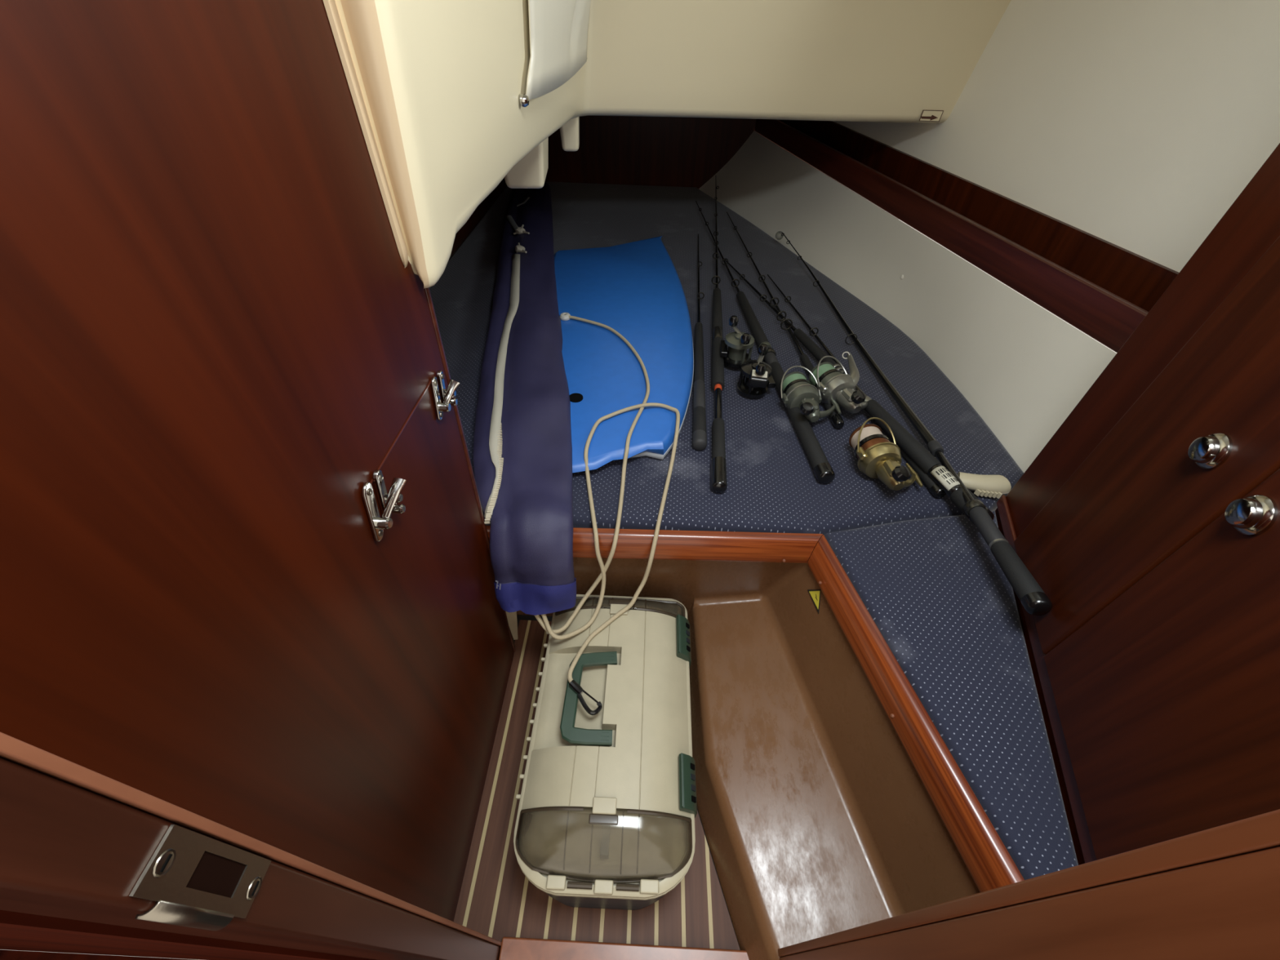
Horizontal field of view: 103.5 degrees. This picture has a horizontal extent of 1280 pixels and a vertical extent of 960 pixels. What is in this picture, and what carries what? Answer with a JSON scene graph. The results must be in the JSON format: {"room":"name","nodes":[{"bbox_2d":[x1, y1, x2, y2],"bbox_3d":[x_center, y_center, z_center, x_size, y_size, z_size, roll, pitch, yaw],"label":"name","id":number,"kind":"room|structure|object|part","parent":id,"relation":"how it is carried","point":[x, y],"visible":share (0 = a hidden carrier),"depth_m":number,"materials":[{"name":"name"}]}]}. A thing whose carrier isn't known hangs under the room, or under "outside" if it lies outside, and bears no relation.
{"room":"ship interior","nodes":[
{"label":"ship interior","id":0,"kind":"room"},
{"bbox_2d":[0,910,374,959],"bbox_3d":[-0.948,0.148,0.230,1.315,1.620,0.028,2,45,0],"label":"wall","id":1,"kind":"structure","parent":0,"point":[22,931],"depth_m":0.37,"materials":[{"name":"brown wood"}]},
{"bbox_2d":[0,732,1279,959],"bbox_3d":[0.006,0.198,0.212,0.595,1.620,0.086,2,45,0],"label":"door frame","id":2,"kind":"structure","parent":1,"relation":"in","point":[76,840],"depth_m":0.23,"materials":[{"name":"brown wood"}]},
{"bbox_2d":[128,824,271,930],"bbox_3d":[-0.201,0.187,0.234,0.006,0.085,0.030,9,45,7],"label":"strike plate","id":3,"kind":"object","parent":2,"relation":"attached to","point":[195,880],"visible":1,"depth_m":0.23,"materials":[{"name":"silver metal"}]},
{"bbox_3d":[-0.011,0.759,0.785,0.418,0.016,0.056,2,45,0],"label":"sill","id":4,"kind":"part","parent":2,"relation":"part of","materials":[{"name":"brown wood"}]},
{"bbox_2d":[0,0,515,921],"bbox_3d":[-0.286,-0.045,0.435,0.026,1.660,0.563,2,45,0],"label":"wall","id":5,"kind":"structure","parent":0,"point":[215,331],"depth_m":0.34,"materials":[{"name":"brown wood"}]},
{"bbox_2d":[361,469,407,542],"bbox_3d":[-0.261,0.025,0.527,0.028,0.066,0.055,2,45,0],"label":"coat hook","id":6,"kind":"object","parent":5,"relation":"attached to","point":[388,502],"visible":1,"depth_m":0.53,"materials":[{"name":"silver metal"}]},
{"bbox_3d":[-0.274,0.033,0.518,0.004,0.066,0.030,2,45,0],"label":"plate","id":7,"kind":"part","parent":6,"relation":"part of","materials":[{"name":"silver metal"}]},
{"bbox_3d":[-0.272,0.016,0.533,0.006,0.056,0.024,2,45,0],"label":"keeper plate","id":8,"kind":"part","parent":6,"relation":"part of","materials":[{"name":"silver metal"}]},
{"bbox_3d":[-0.262,0.021,0.531,0.017,0.031,0.043,17,47,15],"label":"lever","id":9,"kind":"part","parent":6,"relation":"part of","materials":[{"name":"silver metal"}]},
{"bbox_2d":[431,370,460,420],"bbox_3d":[-0.255,-0.114,0.671,0.028,0.057,0.047,2,45,0],"label":"coat hook","id":10,"kind":"object","parent":5,"relation":"attached to","point":[447,399],"visible":1,"depth_m":0.67,"materials":[{"name":"silver metal"}]},
{"bbox_3d":[-0.267,-0.107,0.663,0.004,0.057,0.026,2,45,0],"label":"plate","id":11,"kind":"part","parent":10,"relation":"part of","materials":[{"name":"silver metal"}]},
{"bbox_3d":[-0.265,-0.122,0.676,0.006,0.048,0.020,2,45,0],"label":"keeper plate","id":12,"kind":"part","parent":10,"relation":"part of","materials":[{"name":"silver metal"}]},
{"bbox_3d":[-0.256,-0.116,0.673,0.018,0.027,0.033,24,49,21],"label":"lever","id":13,"kind":"part","parent":10,"relation":"part of","materials":[{"name":"silver metal"}]},
{"bbox_2d":[0,614,740,959],"bbox_3d":[-0.223,0.695,0.876,1.600,0.030,1.060,2,45,0],"label":"floor","id":14,"kind":"structure","parent":0,"point":[497,900],"depth_m":0.85,"materials":[{"name":"brown wood"}]},
{"bbox_2d":[513,594,697,910],"bbox_3d":[-0.051,0.463,0.941,0.291,0.218,0.497,2,45,0],"label":"box","id":15,"kind":"object","parent":14,"relation":"on","point":[607,811],"visible":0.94,"depth_m":0.81,"materials":[{"name":"beige plastic"}]},
{"bbox_3d":[-0.087,0.375,0.883,0.088,0.015,0.163,2,45,0],"label":"handle","id":16,"kind":"part","parent":15,"relation":"part of","materials":[{"name":"green plastic"}]},
{"bbox_2d":[532,816,672,870],"bbox_3d":[-0.055,0.557,0.775,0.210,0.004,0.060,2,45,0],"label":"lid","id":17,"kind":"object","parent":15,"relation":"on","point":[548,833],"depth_m":0.77,"materials":[{"name":"plastic"}]},
{"bbox_3d":[-0.054,0.539,0.746,0.266,0.038,0.081,2,45,0],"label":"lid","id":18,"kind":"part","parent":15,"relation":"part of","materials":[{"name":"plastic"}]},
{"bbox_3d":[-0.046,0.391,0.899,0.267,0.041,0.340,2,45,0],"label":"lid","id":19,"kind":"part","parent":15,"relation":"part of","materials":[{"name":"plastic"}]},
{"bbox_3d":[-0.040,0.255,1.038,0.263,0.038,0.044,2,45,0],"label":"lid","id":20,"kind":"part","parent":15,"relation":"part of","materials":[{"name":"plastic"}]},
{"bbox_2d":[448,177,506,261],"bbox_3d":[-0.728,-1.064,1.446,0.030,1.650,2.400,2,45,0],"label":"wall","id":21,"kind":"structure","parent":0,"point":[482,208],"depth_m":2.18,"materials":[{"name":"brown wood"}]},
{"bbox_2d":[323,0,1011,288],"bbox_3d":[0.218,-1.175,1.069,2.102,0.895,0.863,-34,55,-31],"label":"ceiling","id":22,"kind":"structure","parent":0,"point":[436,86],"depth_m":1.27,"materials":[{"name":"beige plastic"}]},
{"bbox_2d":[520,0,591,106],"bbox_3d":[-0.116,-1.008,0.878,0.097,0.502,0.638,4,45,2],"label":"cover","id":23,"kind":"object","parent":22,"relation":"attached to","point":[558,29],"visible":1,"depth_m":0.93,"materials":[{"name":"beige plastic"}]},
{"bbox_2d":[919,110,943,121],"bbox_3d":[0.848,-1.059,1.468,0.065,0.028,0.003,-3,45,-5],"label":"sticker","id":24,"kind":"object","parent":22,"relation":"attached to","point":[926,115],"visible":1,"depth_m":1.47,"materials":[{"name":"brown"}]},
{"bbox_2d":[545,115,898,219],"bbox_3d":[0.359,-1.870,2.304,2.080,1.650,0.030,2,45,0],"label":"wall","id":25,"kind":"structure","parent":0,"point":[633,150],"depth_m":2.52,"materials":[{"name":"brown wood"}]},
{"bbox_2d":[516,557,980,959],"bbox_3d":[0.045,0.451,0.900,0.834,0.304,0.618,2,45,0],"label":"bed base","id":26,"kind":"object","parent":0,"point":[818,820],"depth_m":0.88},
{"bbox_2d":[485,525,822,563],"bbox_3d":[-0.003,0.128,0.975,0.710,0.055,0.039,1,45,-1],"label":"trim","id":27,"kind":"structure","parent":26,"relation":"attached to","point":[634,544],"depth_m":0.97,"materials":[{"name":"brown wood"}]},
{"bbox_2d":[807,589,821,613],"bbox_3d":[0.340,0.224,0.969,0.009,0.034,0.054,-6,45,-8],"label":"warning sticker","id":28,"kind":"object","parent":26,"relation":"attached to","point":[815,594],"visible":1,"depth_m":0.97,"materials":[{"name":"yellow plastic"}]},
{"bbox_2d":[807,534,1024,892],"bbox_3d":[0.396,0.344,0.770,0.035,0.055,0.630,-7,45,-9],"label":"trim","id":29,"kind":"structure","parent":26,"relation":"attached to","point":[989,864],"depth_m":0.73,"materials":[{"name":"brown wood"}]},
{"bbox_2d":[698,130,1116,473],"bbox_3d":[0.674,-0.784,1.723,0.259,0.274,2.468,-8,45,-10],"label":"wall","id":30,"kind":"structure","parent":0,"point":[1024,369],"depth_m":1.43,"materials":[{"name":"white paint"}]},
{"bbox_2d":[755,119,1178,352],"bbox_3d":[0.846,-0.898,1.561,0.132,0.125,2.433,-7,45,-9],"label":"shelf","id":31,"kind":"object","parent":30,"relation":"attached to","point":[1101,288],"visible":0.64,"depth_m":1.27,"materials":[{"name":"brown wood"}]},
{"bbox_2d":[832,0,1279,272],"bbox_3d":[1.020,-1.205,1.149,0.195,0.924,2.505,-7,45,-9],"label":"wall","id":32,"kind":"structure","parent":0,"point":[1134,126],"depth_m":1.06,"materials":[{"name":"white paint"}]},
{"bbox_3d":[0.057,-0.428,1.622,1.550,0.012,2.884,2,45,0],"label":"floor","id":33,"kind":"structure","parent":0,"visible":0},
{"bbox_2d":[429,181,1023,535],"bbox_3d":[0.085,-0.690,1.818,1.601,0.084,2.296,2,45,0],"label":"cushion","id":34,"kind":"object","parent":33,"relation":"on","point":[773,486],"visible":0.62,"depth_m":1.32,"materials":[{"name":"blue fabric"}]},
{"bbox_2d":[472,182,576,639],"bbox_3d":[-0.359,-0.494,1.685,0.213,0.384,2.142,-5,45,-7],"label":"canvas bag","id":35,"kind":"object","parent":34,"relation":"on","point":[522,451],"visible":1,"depth_m":1.06,"materials":[{"name":"blue fabric"}]},
{"bbox_2d":[554,235,693,472],"bbox_3d":[-0.085,-0.483,1.496,0.480,0.059,1.330,2,45,0],"label":"bodyboard","id":36,"kind":"object","parent":34,"relation":"on","point":[634,289],"visible":0.88,"depth_m":1.35,"materials":[{"name":"blue plastic"}]},
{"bbox_2d":[534,315,679,715],"bbox_3d":[-0.073,-0.034,1.147,0.315,0.215,1.026,2,45,0],"label":"cord","id":37,"kind":"object","parent":36,"relation":"hanging from","point":[544,624],"visible":1,"depth_m":0.98,"materials":[{"name":"beige fabric"}]},
{"bbox_2d":[692,234,706,450],"bbox_3d":[0.184,-0.540,1.581,0.036,0.042,1.329,4,45,2],"label":"fishing rod","id":38,"kind":"object","parent":34,"relation":"on","point":[699,428],"visible":1,"depth_m":1.25,"materials":[{"name":"grey"}]},
{"bbox_2d":[711,175,754,493],"bbox_3d":[0.309,-0.780,1.766,0.112,0.126,2.208,5,45,3],"label":"fishing rod","id":39,"kind":"object","parent":34,"relation":"on","point":[738,342],"visible":0.98,"depth_m":1.30,"materials":[{"name":"black"}]},
{"bbox_3d":[0.207,-0.312,1.344,0.033,0.036,0.221,5,45,3],"label":"reel seat","id":40,"kind":"part","parent":39,"relation":"part of","materials":[{"name":"black plastic"}]},
{"bbox_3d":[0.246,-0.417,1.325,0.025,0.026,0.024,2,45,0],"label":"crank knob","id":41,"kind":"part","parent":39,"relation":"part of","materials":[{"name":"black plastic"}]},
{"bbox_3d":[0.260,-0.326,1.363,0.078,0.018,0.077,2,45,0],"label":"plate","id":42,"kind":"part","parent":39,"relation":"part of","materials":[{"name":"black"}]},
{"bbox_3d":[0.262,-0.369,1.321,0.078,0.021,0.077,2,45,0],"label":"plate","id":43,"kind":"part","parent":39,"relation":"part of","materials":[{"name":"grey"}]},
{"bbox_3d":[0.264,-0.353,1.262,0.025,0.026,0.024,2,45,0],"label":"crank knob","id":44,"kind":"part","parent":39,"relation":"part of","materials":[{"name":"black plastic"}]},
{"bbox_2d":[695,200,835,484],"bbox_3d":[0.276,-0.665,1.659,0.136,0.116,1.821,-2,45,-4],"label":"fishing rod","id":45,"kind":"object","parent":34,"relation":"on","point":[759,375],"visible":0.98,"depth_m":1.24,"materials":[{"name":"black"}]},
{"bbox_3d":[0.285,-0.233,1.285,0.078,0.018,0.077,2,45,0],"label":"plate","id":46,"kind":"part","parent":45,"relation":"part of","materials":[{"name":"black"}]},
{"bbox_3d":[0.287,-0.275,1.244,0.078,0.021,0.077,2,45,0],"label":"plate","id":47,"kind":"part","parent":45,"relation":"part of","materials":[{"name":"black"}]},
{"bbox_3d":[0.285,-0.243,1.214,0.044,0.024,0.040,10,45,8],"label":"frame","id":48,"kind":"part","parent":45,"relation":"part of","materials":[{"name":"black"}]},
{"bbox_3d":[0.286,-0.253,1.204,0.036,0.004,0.026,10,45,8],"label":"label plate","id":49,"kind":"part","parent":45,"relation":"part of","materials":[{"name":"silver metal"}]},
{"bbox_3d":[0.284,-0.260,1.184,0.025,0.026,0.024,2,45,0],"label":"crank knob","id":50,"kind":"part","parent":45,"relation":"part of","materials":[{"name":"black"}]},
{"bbox_3d":[0.305,-0.323,1.248,0.025,0.026,0.024,2,45,0],"label":"crank knob","id":51,"kind":"part","parent":45,"relation":"part of","materials":[{"name":"black plastic"}]},
{"bbox_3d":[0.355,-0.320,1.363,0.030,0.030,0.049,-2,45,-4],"label":"reel seat","id":52,"kind":"part","parent":45,"relation":"part of","materials":[{"name":"grey plastic"}]},
{"bbox_2d":[726,211,844,428],"bbox_3d":[0.432,-0.665,1.683,0.147,0.091,1.550,2,45,0],"label":"fishing rod","id":53,"kind":"object","parent":34,"relation":"on","point":[798,392],"visible":0.98,"depth_m":1.20,"materials":[{"name":"black"}]},
{"bbox_3d":[0.347,-0.194,1.208,0.009,0.015,0.029,-2,45,-4],"label":"bail arm","id":54,"kind":"part","parent":53,"relation":"part of","materials":[{"name":"grey metal"}]},
{"bbox_3d":[0.382,-0.244,1.260,0.067,0.067,0.015,-2,45,-4],"label":"drag knob","id":55,"kind":"part","parent":53,"relation":"part of","materials":[{"name":"green"}]},
{"bbox_3d":[0.369,-0.158,1.118,0.030,0.025,0.029,2,45,0],"label":"handle knob","id":56,"kind":"part","parent":53,"relation":"part of","materials":[{"name":"black plastic"}]},
{"bbox_3d":[0.392,-0.172,1.165,0.032,0.017,0.038,-2,45,-4],"label":"plate","id":57,"kind":"part","parent":53,"relation":"part of","materials":[{"name":"grey metal"}]},
{"bbox_3d":[0.449,-0.165,1.181,0.047,0.021,0.095,29,51,25],"label":"stem","id":58,"kind":"part","parent":53,"relation":"part of","materials":[{"name":"grey metal"}]},
{"bbox_2d":[767,274,946,497],"bbox_3d":[0.462,-0.364,1.364,0.169,0.107,1.109,-5,45,-7],"label":"fishing rod","id":59,"kind":"object","parent":34,"relation":"on","point":[877,457],"visible":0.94,"depth_m":1.04,"materials":[{"name":"gold metal"}]},
{"bbox_3d":[0.457,-0.054,1.041,0.013,0.017,0.030,-3,45,-5],"label":"bail arm","id":60,"kind":"part","parent":59,"relation":"part of","materials":[{"name":"gold metal"}]},
{"bbox_3d":[0.491,-0.098,1.105,0.070,0.070,0.016,-3,45,-5],"label":"drag knob","id":61,"kind":"part","parent":59,"relation":"part of","materials":[{"name":"orange metal"}]},
{"bbox_3d":[0.507,-0.021,1.006,0.035,0.024,0.040,-3,45,-5],"label":"plate","id":62,"kind":"part","parent":59,"relation":"part of","materials":[{"name":"gold metal"}]},
{"bbox_3d":[0.492,-0.012,0.951,0.031,0.028,0.031,2,45,0],"label":"handle knob","id":63,"kind":"part","parent":59,"relation":"part of","materials":[{"name":"black plastic"}]},
{"bbox_3d":[0.559,-0.006,1.031,0.049,0.035,0.099,28,50,24],"label":"stem","id":64,"kind":"part","parent":59,"relation":"part of","materials":[{"name":"gold metal"}]},
{"bbox_2d":[724,259,994,524],"bbox_3d":[0.447,-0.394,1.393,0.144,0.102,1.365,-8,45,-10],"label":"fishing rod","id":65,"kind":"object","parent":34,"relation":"on","point":[834,382],"visible":0.94,"depth_m":1.18,"materials":[{"name":"black"}]},
{"bbox_3d":[0.457,-0.271,1.280,0.070,0.070,0.016,-11,46,-12],"label":"drag knob","id":66,"kind":"part","parent":65,"relation":"part of","materials":[{"name":"grey"}]},
{"bbox_3d":[0.438,-0.222,1.213,0.012,0.017,0.030,-11,46,-12],"label":"bail arm","id":67,"kind":"part","parent":65,"relation":"part of","materials":[{"name":"silver metal"}]},
{"bbox_3d":[0.496,-0.198,1.185,0.035,0.023,0.040,-11,46,-12],"label":"plate","id":68,"kind":"part","parent":65,"relation":"part of","materials":[{"name":"silver metal"}]},
{"bbox_3d":[0.528,-0.274,1.252,0.029,0.025,0.156,13,46,11],"label":"crank arm","id":69,"kind":"part","parent":65,"relation":"part of","materials":[{"name":"silver metal"}]},
{"bbox_3d":[0.489,-0.185,1.129,0.031,0.027,0.031,2,45,0],"label":"handle knob","id":70,"kind":"part","parent":65,"relation":"part of","materials":[{"name":"black plastic"}]},
{"bbox_3d":[0.537,-0.220,1.254,0.021,0.022,0.075,-9,46,-11],"label":"reel seat","id":71,"kind":"part","parent":65,"relation":"part of","materials":[{"name":"black"}]},
{"bbox_3d":[0.547,-0.192,1.216,0.049,0.032,0.099,19,47,17],"label":"stem","id":72,"kind":"part","parent":65,"relation":"part of","materials":[{"name":"silver metal"}]},
{"bbox_3d":[0.619,0.002,1.021,0.033,0.034,0.072,-9,46,-11],"label":"reel seat","id":73,"kind":"part","parent":65,"relation":"part of","materials":[{"name":"black"}]},
{"bbox_2d":[775,231,1052,615],"bbox_3d":[0.602,-0.381,1.387,0.090,0.096,1.710,0,45,-2],"label":"fishing rod","id":74,"kind":"object","parent":34,"relation":"on","point":[1033,599],"visible":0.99,"depth_m":0.90,"materials":[{"name":"black"}]},
{"bbox_3d":[0.620,0.085,0.902,0.028,0.037,0.088,5,45,3],"label":"reel seat","id":75,"kind":"part","parent":74,"relation":"part of","materials":[{"name":"grey plastic"}]},
{"bbox_2d":[957,471,1011,498],"bbox_3d":[0.706,0.008,1.044,0.100,0.034,0.060,2,45,0],"label":"scrub brush","id":76,"kind":"object","parent":34,"relation":"on","point":[990,486],"visible":0.91,"depth_m":1.03,"materials":[{"name":"beige plastic"}]},
{"bbox_2d":[823,511,1078,879],"bbox_3d":[0.528,0.322,0.807,0.364,0.084,0.689,2,45,0],"label":"seat cushion","id":77,"kind":"object","parent":33,"relation":"on","point":[935,590],"visible":0.79,"depth_m":0.79,"materials":[{"name":"blue fabric"}]},
{"bbox_3d":[0.848,0.225,0.215,1.090,1.620,0.028,2,45,0],"label":"wall","id":78,"kind":"structure","parent":0,"visible":0},
{"bbox_2d":[995,142,1279,865],"bbox_3d":[0.653,-0.121,0.363,0.117,1.344,0.733,16,46,14],"label":"locker","id":79,"kind":"object","parent":78,"relation":"attached to","point":[1148,522],"visible":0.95,"depth_m":0.58,"materials":[{"name":"brown wood"}]},
{"bbox_3d":[0.612,0.279,0.766,0.007,0.026,0.729,14,46,12],"label":"rail","id":80,"kind":"part","parent":79,"relation":"part of","materials":[{"name":"brown wood"}]},
{"bbox_3d":[0.661,-0.240,0.413,0.013,1.205,0.229,14,46,12],"label":"door","id":81,"kind":"part","parent":79,"relation":"part of","materials":[{"name":"brown wood"}]},
{"bbox_3d":[0.569,-0.046,0.213,0.013,1.205,0.356,14,46,12],"label":"door","id":82,"kind":"part","parent":79,"relation":"part of","materials":[{"name":"brown wood"}]},
{"bbox_3d":[0.624,-0.034,0.557,0.017,0.041,0.041,14,46,12],"label":"knob","id":83,"kind":"part","parent":79,"relation":"part of","materials":[{"name":"silver metal"}]},
{"bbox_3d":[0.595,0.033,0.496,0.017,0.041,0.041,14,46,12],"label":"knob","id":84,"kind":"part","parent":79,"relation":"part of","materials":[{"name":"silver metal"}]}
]}

